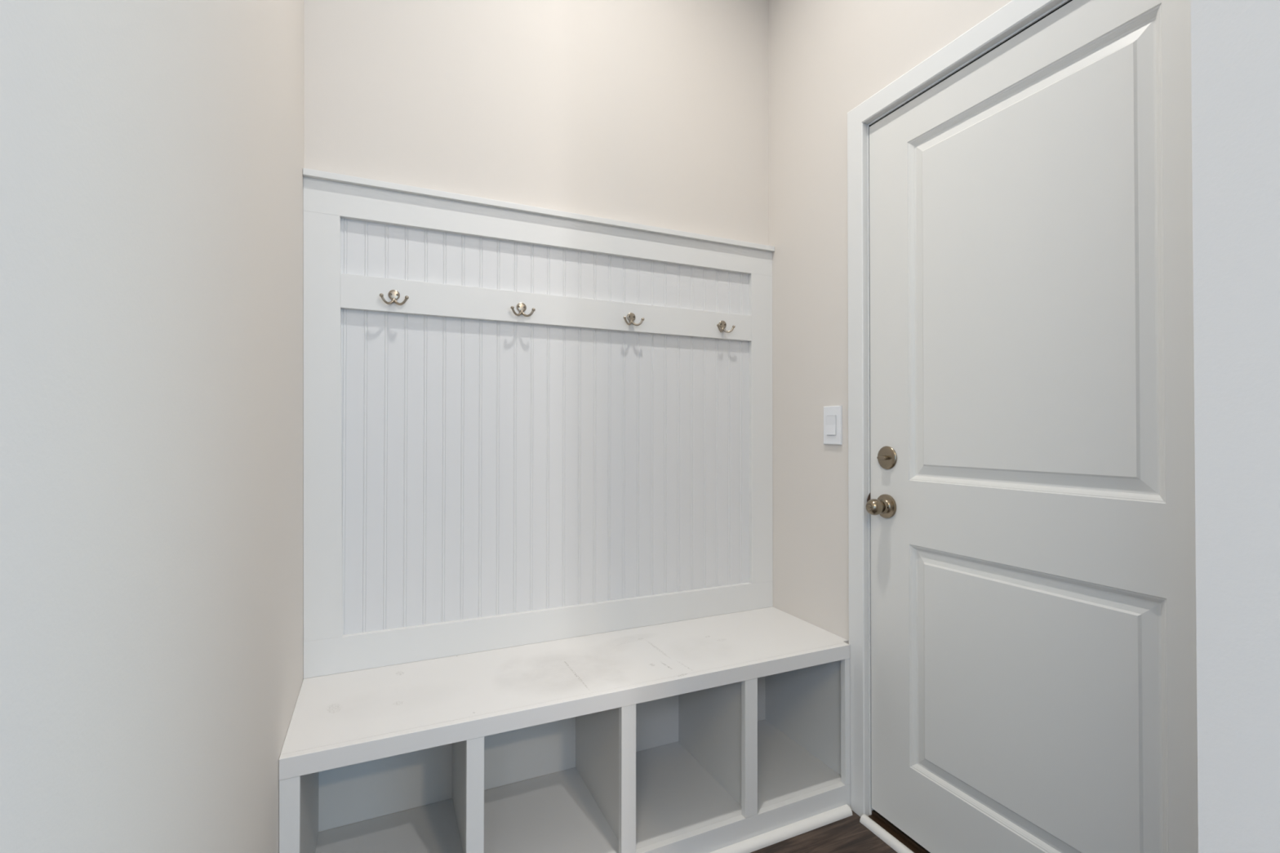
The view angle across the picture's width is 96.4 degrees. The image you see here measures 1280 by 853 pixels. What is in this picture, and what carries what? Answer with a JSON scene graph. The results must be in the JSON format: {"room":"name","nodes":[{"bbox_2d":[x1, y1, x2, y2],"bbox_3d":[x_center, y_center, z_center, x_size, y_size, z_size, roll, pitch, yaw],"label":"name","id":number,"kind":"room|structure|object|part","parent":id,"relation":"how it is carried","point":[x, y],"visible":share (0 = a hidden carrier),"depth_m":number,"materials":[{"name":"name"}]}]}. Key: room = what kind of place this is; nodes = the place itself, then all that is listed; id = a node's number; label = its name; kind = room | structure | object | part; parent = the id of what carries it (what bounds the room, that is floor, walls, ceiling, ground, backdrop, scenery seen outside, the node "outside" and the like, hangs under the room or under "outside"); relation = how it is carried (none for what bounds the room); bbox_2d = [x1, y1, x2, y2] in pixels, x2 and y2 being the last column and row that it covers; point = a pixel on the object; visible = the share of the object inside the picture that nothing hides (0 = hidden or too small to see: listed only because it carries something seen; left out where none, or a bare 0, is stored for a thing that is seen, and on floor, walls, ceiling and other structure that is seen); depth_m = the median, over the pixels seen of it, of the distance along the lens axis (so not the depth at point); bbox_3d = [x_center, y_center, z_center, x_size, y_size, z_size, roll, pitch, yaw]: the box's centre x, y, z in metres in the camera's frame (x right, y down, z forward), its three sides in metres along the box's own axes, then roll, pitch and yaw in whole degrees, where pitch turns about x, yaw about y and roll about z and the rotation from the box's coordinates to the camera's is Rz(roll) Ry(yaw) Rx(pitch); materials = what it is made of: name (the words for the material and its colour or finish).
{"room":"mudroom","nodes":[
{"label":"mudroom","id":0,"kind":"room"},
{"bbox_2d":[0,0,304,852],"bbox_3d":[-0.626,-0.505,0.779,0.150,3.320,1.593,0,-1,-24],"label":"wall","id":1,"kind":"structure","parent":0,"point":[152,152],"depth_m":0.49,"materials":[{"name":"white paint"}]},
{"bbox_2d":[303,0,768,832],"bbox_3d":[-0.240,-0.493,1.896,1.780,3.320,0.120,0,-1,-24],"label":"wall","id":2,"kind":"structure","parent":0,"point":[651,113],"depth_m":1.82,"materials":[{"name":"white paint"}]},
{"bbox_2d":[302,168,774,678],"bbox_3d":[-0.199,-0.004,1.823,1.521,1.339,0.037,0,-1,-24],"label":"beadboard panel","id":3,"kind":"object","parent":2,"relation":"attached to","point":[479,475],"visible":1,"depth_m":1.75,"materials":[{"name":"white paint"}]},
{"bbox_2d":[379,289,408,305],"bbox_3d":[-0.681,-0.359,1.587,0.075,0.045,0.029,0,-1,-24],"label":"coat hook","id":4,"kind":"object","parent":3,"relation":"attached to","point":[393,295],"visible":1,"depth_m":1.59,"materials":[{"name":"silver metal"}]},
{"bbox_3d":[-0.686,-0.364,1.598,0.030,0.036,0.004,0,-1,-24],"label":"plate","id":5,"kind":"part","parent":4,"relation":"part of","materials":[{"name":"silver metal"}]},
{"bbox_2d":[511,302,535,316],"bbox_3d":[-0.356,-0.356,1.735,0.075,0.045,0.029,0,-1,-24],"label":"coat hook","id":6,"kind":"object","parent":3,"relation":"attached to","point":[521,307],"visible":1,"depth_m":1.74,"materials":[{"name":"silver metal"}]},
{"bbox_3d":[-0.361,-0.360,1.746,0.030,0.036,0.004,0,-1,-24],"label":"plate","id":7,"kind":"part","parent":6,"relation":"part of","materials":[{"name":"silver metal"}]},
{"bbox_3d":[-0.202,-0.611,1.836,1.521,0.090,0.023,0,-1,-24],"label":"rail","id":8,"kind":"part","parent":3,"relation":"part of","materials":[{"name":"white paint"}]},
{"bbox_3d":[-0.199,0.618,1.825,1.513,0.096,0.023,0,-1,-24],"label":"rail","id":9,"kind":"part","parent":3,"relation":"part of","materials":[{"name":"white paint"}]},
{"bbox_3d":[-0.199,-0.664,1.830,1.520,0.017,0.037,0,-1,-24],"label":"cap moulding","id":10,"kind":"part","parent":3,"relation":"part of","materials":[{"name":"white paint"}]},
{"bbox_3d":[-0.205,-0.364,1.832,1.338,0.093,0.023,0,-1,-24],"label":"hook rail","id":11,"kind":"part","parent":3,"relation":"part of","materials":[{"name":"white paint"}]},
{"bbox_2d":[623,312,644,325],"bbox_3d":[-0.024,-0.355,1.886,0.075,0.045,0.029,0,-1,-24],"label":"coat hook","id":12,"kind":"object","parent":3,"relation":"attached to","point":[631,317],"visible":1,"depth_m":1.89,"materials":[{"name":"silver metal"}]},
{"bbox_3d":[-0.029,-0.359,1.897,0.030,0.036,0.004,0,-1,-24],"label":"plate","id":13,"kind":"part","parent":12,"relation":"part of","materials":[{"name":"silver metal"}]},
{"bbox_2d":[716,320,735,333],"bbox_3d":[0.300,-0.356,2.034,0.075,0.045,0.029,0,-1,-24],"label":"coat hook","id":14,"kind":"object","parent":3,"relation":"attached to","point":[722,324],"visible":1,"depth_m":2.04,"materials":[{"name":"silver metal"}]},
{"bbox_3d":[0.296,-0.360,2.045,0.030,0.036,0.004,0,-1,-24],"label":"plate","id":15,"kind":"part","parent":14,"relation":"part of","materials":[{"name":"silver metal"}]},
{"bbox_2d":[750,809,897,852],"bbox_3d":[1.520,1.161,-1.220,7.100,0.050,7.220,0,-1,-24],"label":"floor","id":16,"kind":"structure","parent":0,"point":[848,834],"depth_m":1.60,"materials":[{"name":"brown wood"}]},
{"bbox_2d":[279,606,852,852],"bbox_3d":[-0.110,0.914,1.626,1.512,0.500,0.452,0,-1,-24],"label":"storage bench","id":17,"kind":"object","parent":16,"relation":"on","point":[364,744],"visible":0.98,"depth_m":1.60,"materials":[{"name":"white paint"}]},
{"bbox_3d":[-0.789,0.882,1.340,0.030,0.401,0.406,0,-1,-24],"label":"panel","id":18,"kind":"part","parent":17,"relation":"part of","materials":[{"name":"white paint"}]},
{"bbox_3d":[-0.119,0.675,1.648,1.512,0.020,0.409,0,-1,-24],"label":"seat","id":19,"kind":"part","parent":17,"relation":"part of","materials":[{"name":"white paint"}]},
{"bbox_3d":[-0.037,1.152,1.421,1.470,0.020,0.024,0,-1,-24],"label":"shoe moulding","id":20,"kind":"part","parent":17,"relation":"part of","materials":[{"name":"white paint"}]},
{"bbox_3d":[0.561,0.890,1.951,0.017,0.401,0.413,0,-1,-24],"label":"panel","id":21,"kind":"part","parent":17,"relation":"part of","materials":[{"name":"white paint"}]},
{"bbox_2d":[768,0,1012,644],"bbox_3d":[0.846,-0.496,1.515,0.120,3.320,1.473,0,-1,-24],"label":"wall","id":22,"kind":"structure","parent":0,"point":[826,58],"depth_m":1.92,"materials":[{"name":"white paint"}]},
{"bbox_2d":[823,405,842,444],"bbox_3d":[0.619,-0.004,1.846,0.012,0.124,0.077,0,-1,-24],"label":"light switch","id":23,"kind":"object","parent":22,"relation":"attached to","point":[833,415],"visible":1,"depth_m":1.84,"materials":[{"name":"white plastic"}]},
{"bbox_2d":[859,813,914,852],"bbox_3d":[0.839,1.152,1.301,0.030,0.018,0.862,0,-1,-24],"label":"trim","id":24,"kind":"structure","parent":22,"relation":"attached to","point":[865,820],"depth_m":1.61,"materials":[{"name":"white paint"}]},
{"bbox_2d":[847,0,1063,817],"bbox_3d":[0.850,0.092,1.326,0.022,2.139,0.971,0,-1,-24],"label":"door frame","id":25,"kind":"structure","parent":22,"relation":"attached to","point":[1015,14],"depth_m":1.72,"materials":[{"name":"white paint"}]},
{"bbox_2d":[866,0,1198,852],"bbox_3d":[0.880,0.117,1.339,0.187,2.089,0.879,0,-1,-24],"label":"door","id":26,"kind":"structure","parent":22,"relation":"in","point":[1030,504],"depth_m":1.27,"materials":[{"name":"white paint"}]},
{"bbox_3d":[0.672,0.230,1.635,0.047,0.046,0.046,0,-1,-24],"label":"knob","id":27,"kind":"part","parent":26,"relation":"part of","materials":[{"name":"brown metal"}]},
{"bbox_2d":[1190,0,1279,852],"bbox_3d":[0.902,-0.505,0.666,0.722,3.320,0.120,0,-1,-24],"label":"wall","id":28,"kind":"structure","parent":0,"point":[1235,44],"depth_m":0.54,"materials":[{"name":"white paint"}]}
]}

